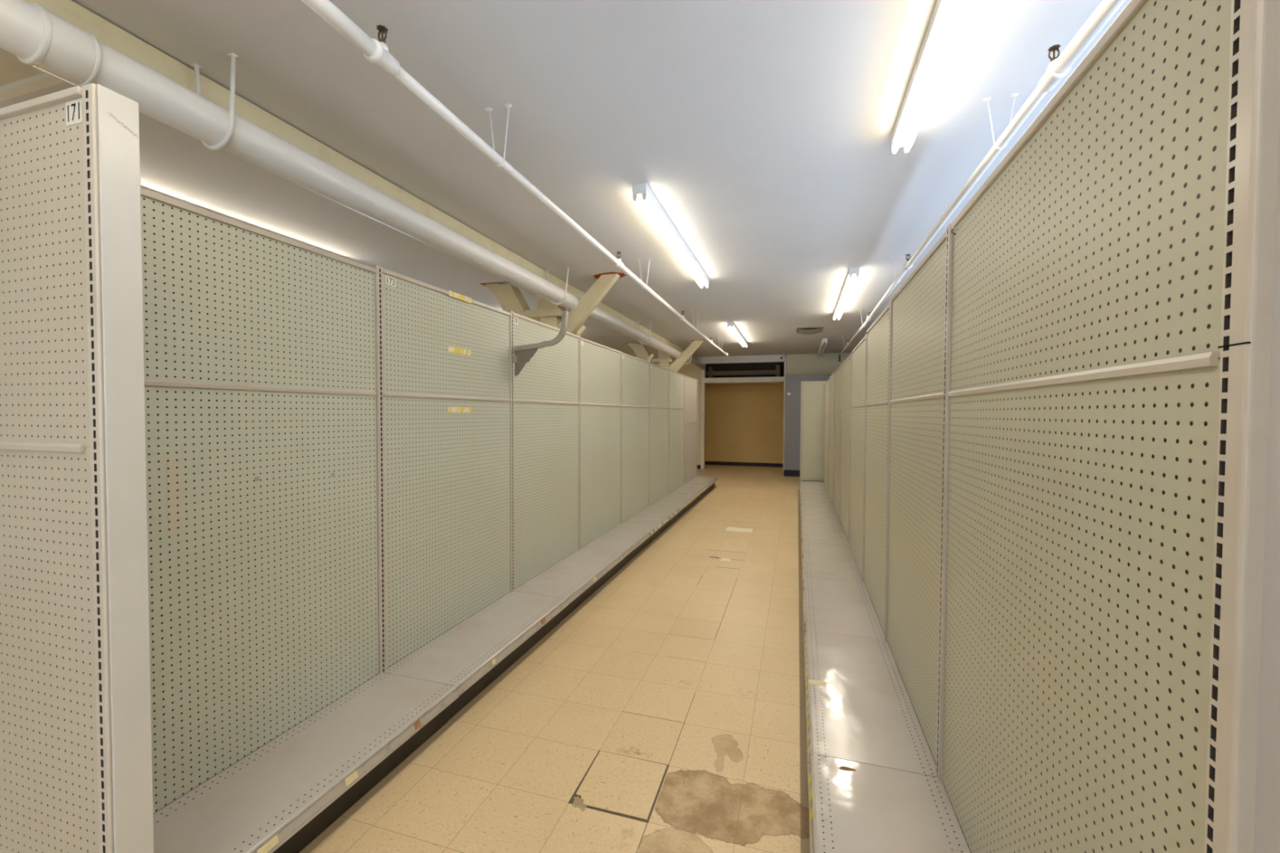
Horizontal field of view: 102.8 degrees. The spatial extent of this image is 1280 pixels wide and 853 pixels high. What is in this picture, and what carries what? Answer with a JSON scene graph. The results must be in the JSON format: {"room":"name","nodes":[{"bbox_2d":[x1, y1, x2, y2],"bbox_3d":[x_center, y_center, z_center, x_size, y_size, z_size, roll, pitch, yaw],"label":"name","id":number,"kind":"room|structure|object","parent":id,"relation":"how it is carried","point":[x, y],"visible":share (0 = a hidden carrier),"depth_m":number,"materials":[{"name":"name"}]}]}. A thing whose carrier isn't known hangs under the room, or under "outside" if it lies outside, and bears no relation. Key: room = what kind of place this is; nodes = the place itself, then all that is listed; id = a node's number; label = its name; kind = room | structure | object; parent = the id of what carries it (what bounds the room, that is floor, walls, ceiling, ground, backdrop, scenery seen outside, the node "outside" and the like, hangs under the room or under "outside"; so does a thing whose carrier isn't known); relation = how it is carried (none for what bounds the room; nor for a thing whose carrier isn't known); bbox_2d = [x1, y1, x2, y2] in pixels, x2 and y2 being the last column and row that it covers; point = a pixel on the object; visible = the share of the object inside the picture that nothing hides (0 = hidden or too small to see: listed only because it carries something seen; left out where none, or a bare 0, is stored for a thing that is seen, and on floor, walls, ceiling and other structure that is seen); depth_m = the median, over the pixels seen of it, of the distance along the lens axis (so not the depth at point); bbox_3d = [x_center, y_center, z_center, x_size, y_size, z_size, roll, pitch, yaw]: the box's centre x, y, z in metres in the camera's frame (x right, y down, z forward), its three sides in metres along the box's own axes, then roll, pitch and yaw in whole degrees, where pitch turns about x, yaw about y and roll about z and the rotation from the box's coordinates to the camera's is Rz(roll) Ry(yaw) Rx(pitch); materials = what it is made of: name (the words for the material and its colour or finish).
{"room":"empty store aisle","nodes":[
{"label":"empty store aisle","id":0,"kind":"room"},
{"bbox_2d":[299,464,809,852],"bbox_3d":[-0.424,1.375,5.135,11.400,0.100,19.900,1,2,17],"label":"floor","id":1,"kind":"structure","parent":0,"point":[689,659],"depth_m":2.45,"materials":[{"name":"beige tile"}]},
{"bbox_2d":[0,83,154,852],"bbox_3d":[-1.667,0.330,1.320,1.047,2.170,0.076,1,2,17],"label":"end cap","id":2,"kind":"object","parent":1,"relation":"on","point":[76,771],"visible":1,"depth_m":1.18,"materials":[{"name":"beige metal"}]},
{"bbox_2d":[84,187,458,852],"bbox_3d":[-1.252,0.331,1.850,0.492,2.144,1.215,1,2,17],"label":"bay","id":3,"kind":"object","parent":1,"relation":"on","point":[270,719],"visible":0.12,"depth_m":1.88,"materials":[{"name":"beige metal"}]},
{"bbox_2d":[153,672,456,852],"bbox_3d":[-1.238,1.238,1.879,0.429,0.030,1.191,1,2,17],"label":"shelf","id":4,"kind":"object","parent":3,"relation":"attached to","point":[258,802],"depth_m":1.82,"materials":[{"name":"grey metal"}]},
{"bbox_2d":[368,265,568,721],"bbox_3d":[-0.903,0.294,2.995,0.492,2.163,1.220,1,2,17],"label":"bay","id":5,"kind":"object","parent":1,"relation":"on","point":[447,614],"visible":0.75,"depth_m":2.88,"materials":[{"name":"beige metal"}]},
{"bbox_2d":[383,591,566,686],"bbox_3d":[-0.888,1.211,3.024,0.429,0.030,1.196,1,2,17],"label":"shelf","id":6,"kind":"object","parent":5,"relation":"attached to","point":[463,655],"depth_m":2.86,"materials":[{"name":"grey metal"}]},
{"bbox_2d":[480,271,626,333],"bbox_3d":[-0.994,-0.169,5.768,1.743,2.950,0.264,1,2,17],"label":"brace","id":7,"kind":"structure","parent":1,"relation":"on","point":[510,298],"depth_m":5.63,"materials":[{"name":"beige paint"}]},
{"bbox_2d":[506,311,623,622],"bbox_3d":[-0.554,0.262,4.138,0.492,2.174,1.210,1,2,17],"label":"bay","id":8,"kind":"object","parent":1,"relation":"on","point":[544,397],"visible":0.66,"depth_m":4.08,"materials":[{"name":"beige metal"}]},
{"bbox_2d":[511,311,568,376],"bbox_3d":[-0.697,-0.570,3.550,0.422,0.436,0.036,1,2,17],"label":"hang arm","id":9,"kind":"object","parent":8,"relation":"attached to","point":[522,353],"visible":1,"depth_m":3.56},
{"bbox_2d":[512,549,622,598],"bbox_3d":[-0.540,1.183,4.167,0.429,0.030,1.186,1,2,17],"label":"shelf","id":10,"kind":"object","parent":8,"relation":"attached to","point":[570,577],"depth_m":4.05,"materials":[{"name":"grey metal"}]},
{"bbox_2d":[573,324,657,571],"bbox_3d":[-0.208,0.182,5.272,0.492,2.278,1.205,1,2,17],"label":"bay","id":11,"kind":"object","parent":1,"relation":"on","point":[599,365],"visible":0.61,"depth_m":5.23,"materials":[{"name":"beige metal"}]},
{"bbox_2d":[580,523,656,553],"bbox_3d":[-0.194,1.156,5.302,0.429,0.030,1.181,1,2,17],"label":"shelf","id":12,"kind":"object","parent":11,"relation":"attached to","point":[622,538],"depth_m":5.22,"materials":[{"name":"grey metal"}]},
{"bbox_2d":[576,751,666,820],"bbox_3d":[-0.073,1.403,2.015,0.297,0.003,0.298,1,2,17],"label":"tile","id":13,"kind":"object","parent":1,"relation":"on","point":[615,783],"depth_m":2.00,"materials":[{"name":"tile"}]},
{"bbox_2d":[617,351,679,540],"bbox_3d":[0.137,0.212,6.407,0.492,2.164,1.205,1,2,17],"label":"bay","id":14,"kind":"object","parent":1,"relation":"on","point":[634,371],"visible":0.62,"depth_m":6.38,"materials":[{"name":"beige metal"}]},
{"bbox_2d":[622,506,679,525],"bbox_3d":[0.152,1.129,6.436,0.429,0.030,1.181,1,2,17],"label":"shelf","id":15,"kind":"object","parent":14,"relation":"attached to","point":[650,515],"depth_m":6.36,"materials":[{"name":"grey metal"}]},
{"bbox_2d":[624,339,704,372],"bbox_3d":[0.501,-0.287,10.693,1.700,2.950,0.260,1,2,17],"label":"beam","id":16,"kind":"structure","parent":1,"relation":"on","point":[664,360],"depth_m":10.56,"materials":[{"name":"beige paint"}]},
{"bbox_2d":[647,353,695,520],"bbox_3d":[0.475,0.129,7.512,0.492,2.278,1.150,1,2,17],"label":"bay","id":17,"kind":"object","parent":1,"relation":"on","point":[658,434],"visible":0.7,"depth_m":7.49,"materials":[{"name":"beige metal"}]},
{"bbox_2d":[649,493,694,507],"bbox_3d":[0.489,1.103,7.543,0.429,0.030,1.126,1,2,17],"label":"shelf","id":18,"kind":"object","parent":17,"relation":"attached to","point":[673,500],"depth_m":7.49,"materials":[{"name":"grey metal"}]},
{"bbox_2d":[666,369,707,506],"bbox_3d":[0.807,0.164,8.604,0.492,2.156,1.170,1,2,17],"label":"bay","id":19,"kind":"object","parent":1,"relation":"on","point":[676,380],"visible":0.73,"depth_m":8.60,"materials":[{"name":"beige metal"}]},
{"bbox_2d":[668,484,706,495],"bbox_3d":[0.821,1.076,8.633,0.429,0.030,1.146,1,2,17],"label":"shelf","id":20,"kind":"object","parent":19,"relation":"attached to","point":[681,489],"depth_m":8.59,"materials":[{"name":"grey metal"}]},
{"bbox_2d":[683,374,718,494],"bbox_3d":[1.162,0.138,9.767,0.492,2.152,1.302,1,2,17],"label":"bay","id":21,"kind":"object","parent":1,"relation":"on","point":[691,384],"visible":0.88,"depth_m":9.78,"materials":[{"name":"beige metal"}]},
{"bbox_2d":[684,476,717,485],"bbox_3d":[1.173,1.049,9.785,0.429,0.030,1.256,1,2,17],"label":"shelf","id":22,"kind":"object","parent":21,"relation":"attached to","point":[706,481],"depth_m":9.70,"materials":[{"name":"grey metal"}]},
{"bbox_2d":[800,381,826,484],"bbox_3d":[3.358,0.177,9.899,0.475,2.085,0.316,1,2,17],"label":"tall cabinet","id":23,"kind":"object","parent":1,"relation":"on","point":[812,393],"visible":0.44,"depth_m":9.76,"materials":[{"name":"beige metal"}]},
{"bbox_2d":[799,377,830,493],"bbox_3d":[3.071,0.221,8.975,0.492,2.042,1.490,1,2,17],"label":"bay","id":24,"kind":"object","parent":1,"relation":"on","point":[805,486],"visible":0.51,"depth_m":8.88,"materials":[{"name":"beige metal"}]},
{"bbox_2d":[800,480,827,493],"bbox_3d":[3.056,1.076,9.012,0.429,0.030,1.466,1,2,17],"label":"shelf","id":25,"kind":"object","parent":24,"relation":"attached to","point":[805,486],"depth_m":8.98,"materials":[{"name":"grey metal"}]},
{"bbox_2d":[800,370,835,511],"bbox_3d":[2.681,0.243,7.709,0.492,2.057,1.200,1,2,17],"label":"bay","id":26,"kind":"object","parent":1,"relation":"on","point":[806,498],"visible":0.49,"depth_m":7.61,"materials":[{"name":"beige metal"}]},
{"bbox_2d":[800,492,832,506],"bbox_3d":[2.666,1.106,7.746,0.429,0.030,1.176,1,2,17],"label":"shelf","id":27,"kind":"object","parent":26,"relation":"attached to","point":[806,498],"depth_m":7.69,"materials":[{"name":"grey metal"}]},
{"bbox_2d":[800,363,842,523],"bbox_3d":[2.338,0.273,6.596,0.492,2.052,1.170,1,2,17],"label":"bay","id":28,"kind":"object","parent":1,"relation":"on","point":[807,512],"visible":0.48,"depth_m":6.50,"materials":[{"name":"beige metal"}]},
{"bbox_2d":[801,504,839,522],"bbox_3d":[2.323,1.133,6.633,0.429,0.030,1.146,1,2,17],"label":"shelf","id":29,"kind":"object","parent":28,"relation":"attached to","point":[809,512],"depth_m":6.55,"materials":[{"name":"grey metal"}]},
{"bbox_2d":[800,352,853,554],"bbox_3d":[2.007,0.301,5.521,0.492,2.047,1.120,1,2,17],"label":"bay","id":30,"kind":"object","parent":1,"relation":"on","point":[811,531],"visible":0.59,"depth_m":5.41,"materials":[{"name":"beige metal"}]},
{"bbox_2d":[802,520,848,545],"bbox_3d":[1.992,1.159,5.558,0.429,0.030,1.096,1,2,17],"label":"shelf","id":31,"kind":"object","parent":30,"relation":"attached to","point":[817,532],"depth_m":5.48,"materials":[{"name":"grey metal"}]},
{"bbox_2d":[801,333,869,595],"bbox_3d":[1.680,0.319,4.461,0.492,2.062,1.140,1,2,17],"label":"bay","id":32,"kind":"object","parent":1,"relation":"on","point":[836,562],"visible":0.57,"depth_m":4.33,"materials":[{"name":"beige metal"}]},
{"bbox_2d":[803,542,862,582],"bbox_3d":[1.665,1.184,4.497,0.429,0.030,1.116,1,2,17],"label":"shelf","id":33,"kind":"object","parent":32,"relation":"attached to","point":[836,562],"depth_m":4.39,"materials":[{"name":"grey metal"}]},
{"bbox_2d":[802,300,894,659],"bbox_3d":[1.361,0.331,3.424,0.492,2.087,1.070,1,2,17],"label":"bay","id":34,"kind":"object","parent":1,"relation":"on","point":[832,606],"visible":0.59,"depth_m":3.28,"materials":[{"name":"beige metal"}]},
{"bbox_2d":[804,576,884,639],"bbox_3d":[1.346,1.209,3.461,0.429,0.030,1.046,1,2,17],"label":"shelf","id":35,"kind":"object","parent":34,"relation":"attached to","point":[832,606],"depth_m":3.35,"materials":[{"name":"grey metal"}]},
{"bbox_2d":[804,223,955,814],"bbox_3d":[1.037,0.349,2.373,0.492,2.102,1.170,1,2,17],"label":"bay","id":36,"kind":"object","parent":1,"relation":"on","point":[864,704],"visible":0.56,"depth_m":2.15,"materials":[{"name":"beige metal"}]},
{"bbox_2d":[806,630,937,777],"bbox_3d":[1.022,1.234,2.410,0.429,0.030,1.146,1,2,17],"label":"shelf","id":37,"kind":"object","parent":36,"relation":"attached to","point":[860,708],"depth_m":2.22,"materials":[{"name":"grey metal"}]},
{"bbox_2d":[807,0,1279,852],"bbox_3d":[0.688,0.374,1.238,0.492,2.105,1.244,1,2,17],"label":"bay","id":38,"kind":"object","parent":1,"relation":"on","point":[1113,273],"visible":1,"depth_m":0.84,"materials":[{"name":"beige metal"}]},
{"bbox_2d":[812,753,970,852],"bbox_3d":[0.675,1.261,1.286,0.429,0.030,1.199,1,2,17],"label":"shelf","id":39,"kind":"object","parent":38,"relation":"attached to","point":[858,807],"depth_m":1.64,"materials":[{"name":"grey metal"}]},
{"bbox_2d":[0,0,1130,358],"bbox_3d":[-0.411,-1.659,5.059,11.400,0.130,19.900,1,2,17],"label":"ceiling","id":40,"kind":"structure","parent":0,"point":[762,130],"depth_m":2.72,"materials":[{"name":"white paint"}]},
{"bbox_2d":[0,71,66,101],"bbox_3d":[-3.770,-1.549,2.600,3.230,0.055,0.040,1,2,17],"label":"trim","id":41,"kind":"structure","parent":40,"relation":"attached to","point":[44,80],"depth_m":2.27,"materials":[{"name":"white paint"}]},
{"bbox_2d":[190,53,238,150],"bbox_3d":[-1.813,-1.371,2.180,0.252,0.376,0.022,1,2,17],"label":"hanger","id":42,"kind":"object","parent":40,"relation":"hanging from","point":[233,72],"visible":0.78,"depth_m":2.15,"materials":[{"name":"white paint"}]},
{"bbox_2d":[140,186,350,259],"bbox_3d":[-3.224,-1.553,3.812,0.094,0.103,2.463,1,2,17],"label":"fluorescent light","id":43,"kind":"object","parent":40,"relation":"attached to","point":[140,186],"visible":0.02,"depth_m":3.95,"materials":[{"name":"white plastic"}]},
{"bbox_2d":[22,0,697,360],"bbox_3d":[-1.293,-1.540,4.747,0.240,0.160,18.380,1,2,17],"label":"ceiling beam","id":44,"kind":"structure","parent":40,"relation":"attached to","point":[104,31],"depth_m":2.54,"materials":[{"name":"beige metal"}]},
{"bbox_2d":[484,103,512,166],"bbox_3d":[-0.693,-1.418,2.503,0.140,0.288,0.022,1,2,17],"label":"hanger","id":45,"kind":"object","parent":40,"relation":"hanging from","point":[508,105],"visible":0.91,"depth_m":2.50,"materials":[{"name":"white paint"}]},
{"bbox_2d":[301,0,728,355],"bbox_3d":[-0.198,-1.374,4.110,0.083,0.139,13.800,1,2,17],"label":"pipe","id":46,"kind":"object","parent":45,"relation":"hanging from","point":[376,52],"visible":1,"depth_m":1.98,"materials":[{"name":"white metal"}]},
{"bbox_2d":[545,266,568,305],"bbox_3d":[-0.856,-1.445,5.285,0.274,0.375,0.022,1,2,17],"label":"hanger","id":47,"kind":"object","parent":40,"relation":"hanging from","point":[567,268],"visible":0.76,"depth_m":5.25,"materials":[{"name":"white paint"}]},
{"bbox_2d":[637,257,650,288],"bbox_3d":[0.039,-1.477,4.945,0.136,0.286,0.022,1,2,17],"label":"hanger","id":48,"kind":"object","parent":40,"relation":"hanging from","point":[639,260],"visible":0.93,"depth_m":4.94,"materials":[{"name":"white paint"}]},
{"bbox_2d":[636,320,652,344],"bbox_3d":[0.071,-1.517,8.294,0.254,0.375,0.022,1,2,17],"label":"hanger","id":49,"kind":"object","parent":40,"relation":"hanging from","point":[650,321],"visible":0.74,"depth_m":8.27,"materials":[{"name":"white paint"}]},
{"bbox_2d":[631,182,709,288],"bbox_3d":[0.357,-1.556,4.498,0.094,0.103,2.463,1,2,17],"label":"fluorescent light","id":50,"kind":"object","parent":40,"relation":"attached to","point":[644,197],"visible":1,"depth_m":3.95,"materials":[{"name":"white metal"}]},
{"bbox_2d":[632,193,637,201],"bbox_3d":[-0.031,-1.502,3.346,0.026,0.051,0.018,1,2,17],"label":"socket","id":51,"kind":"object","parent":50,"relation":"attached to","point":[634,195],"depth_m":3.34,"materials":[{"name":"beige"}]},
{"bbox_2d":[641,191,646,200],"bbox_3d":[0.028,-1.502,3.328,0.026,0.051,0.018,1,2,17],"label":"socket","id":52,"kind":"object","parent":50,"relation":"attached to","point":[643,193],"depth_m":3.32,"materials":[{"name":"beige plastic"}]},
{"bbox_2d":[727,321,747,346],"bbox_3d":[1.827,-1.675,9.475,0.094,0.103,2.463,1,2,17],"label":"fluorescent light","id":53,"kind":"object","parent":40,"relation":"attached to","point":[731,326],"visible":1,"depth_m":9.04,"materials":[{"name":"white plastic"}]},
{"bbox_2d":[796,326,823,334],"bbox_3d":[2.999,-1.686,9.031,0.440,0.050,0.580,1,2,17],"label":"ceiling vent","id":54,"kind":"object","parent":40,"relation":"in","point":[814,330],"visible":1,"depth_m":8.93,"materials":[{"name":"metal"}]},
{"bbox_2d":[817,338,827,357],"bbox_3d":[4.010,-1.711,11.261,0.094,0.103,2.463,1,2,17],"label":"fluorescent light","id":55,"kind":"object","parent":40,"relation":"attached to","point":[824,343],"visible":1,"depth_m":10.77,"materials":[{"name":"white plastic"}]},
{"bbox_2d":[833,266,859,319],"bbox_3d":[2.539,-1.594,6.369,0.094,0.103,2.463,1,2,17],"label":"fluorescent light","id":56,"kind":"object","parent":40,"relation":"attached to","point":[852,275],"visible":1,"depth_m":5.85,"materials":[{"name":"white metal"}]},
{"bbox_2d":[889,256,906,282],"bbox_3d":[2.451,-1.488,4.861,0.136,0.241,0.022,1,2,17],"label":"hanger","id":57,"kind":"object","parent":40,"relation":"hanging from","point":[902,256],"visible":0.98,"depth_m":4.87,"materials":[{"name":"white paint"}]},
{"bbox_2d":[890,0,973,155],"bbox_3d":[1.032,-1.479,1.561,0.094,0.103,2.463,1,2,17],"label":"fluorescent light","id":58,"kind":"object","parent":40,"relation":"attached to","point":[948,18],"visible":1,"depth_m":2.08,"materials":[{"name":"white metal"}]},
{"bbox_2d":[891,145,897,155],"bbox_3d":[1.361,-1.481,2.736,0.026,0.051,0.018,1,2,17],"label":"socket","id":59,"kind":"object","parent":58,"relation":"attached to","point":[893,153],"depth_m":2.73,"materials":[{"name":"beige plastic"}]},
{"bbox_2d":[903,145,910,153],"bbox_3d":[1.420,-1.481,2.717,0.026,0.051,0.018,1,2,17],"label":"socket","id":60,"kind":"object","parent":58,"relation":"attached to","point":[906,151],"depth_m":2.71,"materials":[{"name":"beige plastic"}]},
{"bbox_2d":[982,93,1019,149],"bbox_3d":[1.694,-1.427,2.406,0.142,0.244,0.022,1,2,17],"label":"hanger","id":61,"kind":"object","parent":40,"relation":"hanging from","point":[1015,95],"visible":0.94,"depth_m":2.41,"materials":[{"name":"white paint"}]},
{"bbox_2d":[705,382,783,385],"bbox_3d":[2.741,-1.167,13.823,2.320,0.030,1.080,1,2,17],"label":"ceiling","id":62,"kind":"structure","parent":0,"point":[750,383],"depth_m":13.90,"materials":[{"name":"beige paint"}]},
{"bbox_2d":[705,362,784,463],"bbox_3d":[2.879,-0.357,13.842,2.850,2.950,1.160,1,2,17],"label":"wall","id":63,"kind":"structure","parent":0,"point":[744,423],"depth_m":14.30,"materials":[{"name":"beige paint"}]},
{"bbox_2d":[704,376,783,383],"bbox_3d":[2.712,-1.203,13.318,2.010,0.130,0.420,1,2,17],"label":"trim","id":64,"kind":"structure","parent":63,"relation":"attached to","point":[780,379],"depth_m":13.13,"materials":[{"name":"white paint"}]},
{"bbox_2d":[706,364,780,377],"bbox_3d":[2.715,-1.432,13.489,1.920,0.320,0.240,1,2,17],"label":"duct","id":65,"kind":"object","parent":64,"relation":"on","point":[710,373],"visible":0.92,"depth_m":13.40,"materials":[{"name":"grey metal"}]},
{"bbox_2d":[705,461,782,466],"bbox_3d":[2.883,1.055,14.369,2.320,0.100,0.015,1,2,17],"label":"baseboard","id":66,"kind":"structure","parent":63,"relation":"attached to","point":[714,463],"depth_m":14.35,"materials":[{"name":"black rubber"}]},
{"bbox_2d":[652,352,850,465],"bbox_3d":[2.141,-0.349,13.399,11.200,2.950,0.120,1,2,17],"label":"wall","id":67,"kind":"structure","parent":0,"point":[796,364],"depth_m":12.74,"materials":[{"name":"beige paint"}]},
{"bbox_2d":[700,356,705,469],"bbox_3d":[1.674,-0.354,13.532,0.080,2.950,0.180,1,2,17],"label":"trim","id":68,"kind":"structure","parent":67,"relation":"attached to","point":[703,372],"depth_m":13.46,"materials":[{"name":"white paint"}]},
{"bbox_2d":[704,354,784,364],"bbox_3d":[2.676,-1.729,13.181,2.010,0.175,0.160,1,2,17],"label":"trim","id":69,"kind":"structure","parent":67,"relation":"attached to","point":[753,358],"depth_m":13.11,"materials":[{"name":"white paint"}]},
{"bbox_2d":[782,354,786,471],"bbox_3d":[3.657,-0.331,12.922,0.050,2.950,0.180,1,2,17],"label":"trim","id":70,"kind":"structure","parent":67,"relation":"attached to","point":[784,365],"depth_m":12.83,"materials":[{"name":"white paint"}]},
{"bbox_2d":[783,374,831,476],"bbox_3d":[5.313,0.003,11.465,3.990,2.370,0.165,1,2,17],"label":"wall","id":71,"kind":"structure","parent":0,"point":[793,382],"depth_m":11.93,"materials":[{"name":"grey paint"}]},
{"bbox_2d":[1253,113,1279,852],"bbox_3d":[0.755,0.358,-0.005,0.445,2.200,1.118,1,2,17],"label":"shelf","id":72,"kind":"object","parent":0,"point":[1267,814],"depth_m":0.57,"materials":[{"name":"beige metal"}]},
{"bbox_3d":[3.940,-1.609,9.811,0.127,0.237,0.022,1,2,17],"label":"hanger","id":73,"kind":"object","parent":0,"visible":0},
{"bbox_2d":[838,0,1125,361],"bbox_3d":[2.162,-1.352,3.906,0.085,0.244,14.800,1,2,17],"label":"pipe","id":74,"kind":"object","parent":73,"relation":"hanging from","point":[1058,68],"visible":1,"depth_m":2.03,"materials":[{"name":"white metal"}]},
{"bbox_3d":[1.048,-1.593,11.466,0.254,0.375,0.022,1,2,17],"label":"hanger","id":75,"kind":"object","parent":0,"visible":0},
{"bbox_2d":[0,0,706,370],"bbox_3d":[-0.825,-1.360,5.376,0.189,0.189,16.850,1,2,17],"label":"drain pipe","id":76,"kind":"object","parent":75,"relation":"hanging from","point":[40,38],"visible":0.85,"depth_m":2.16,"materials":[{"name":"white metal"}]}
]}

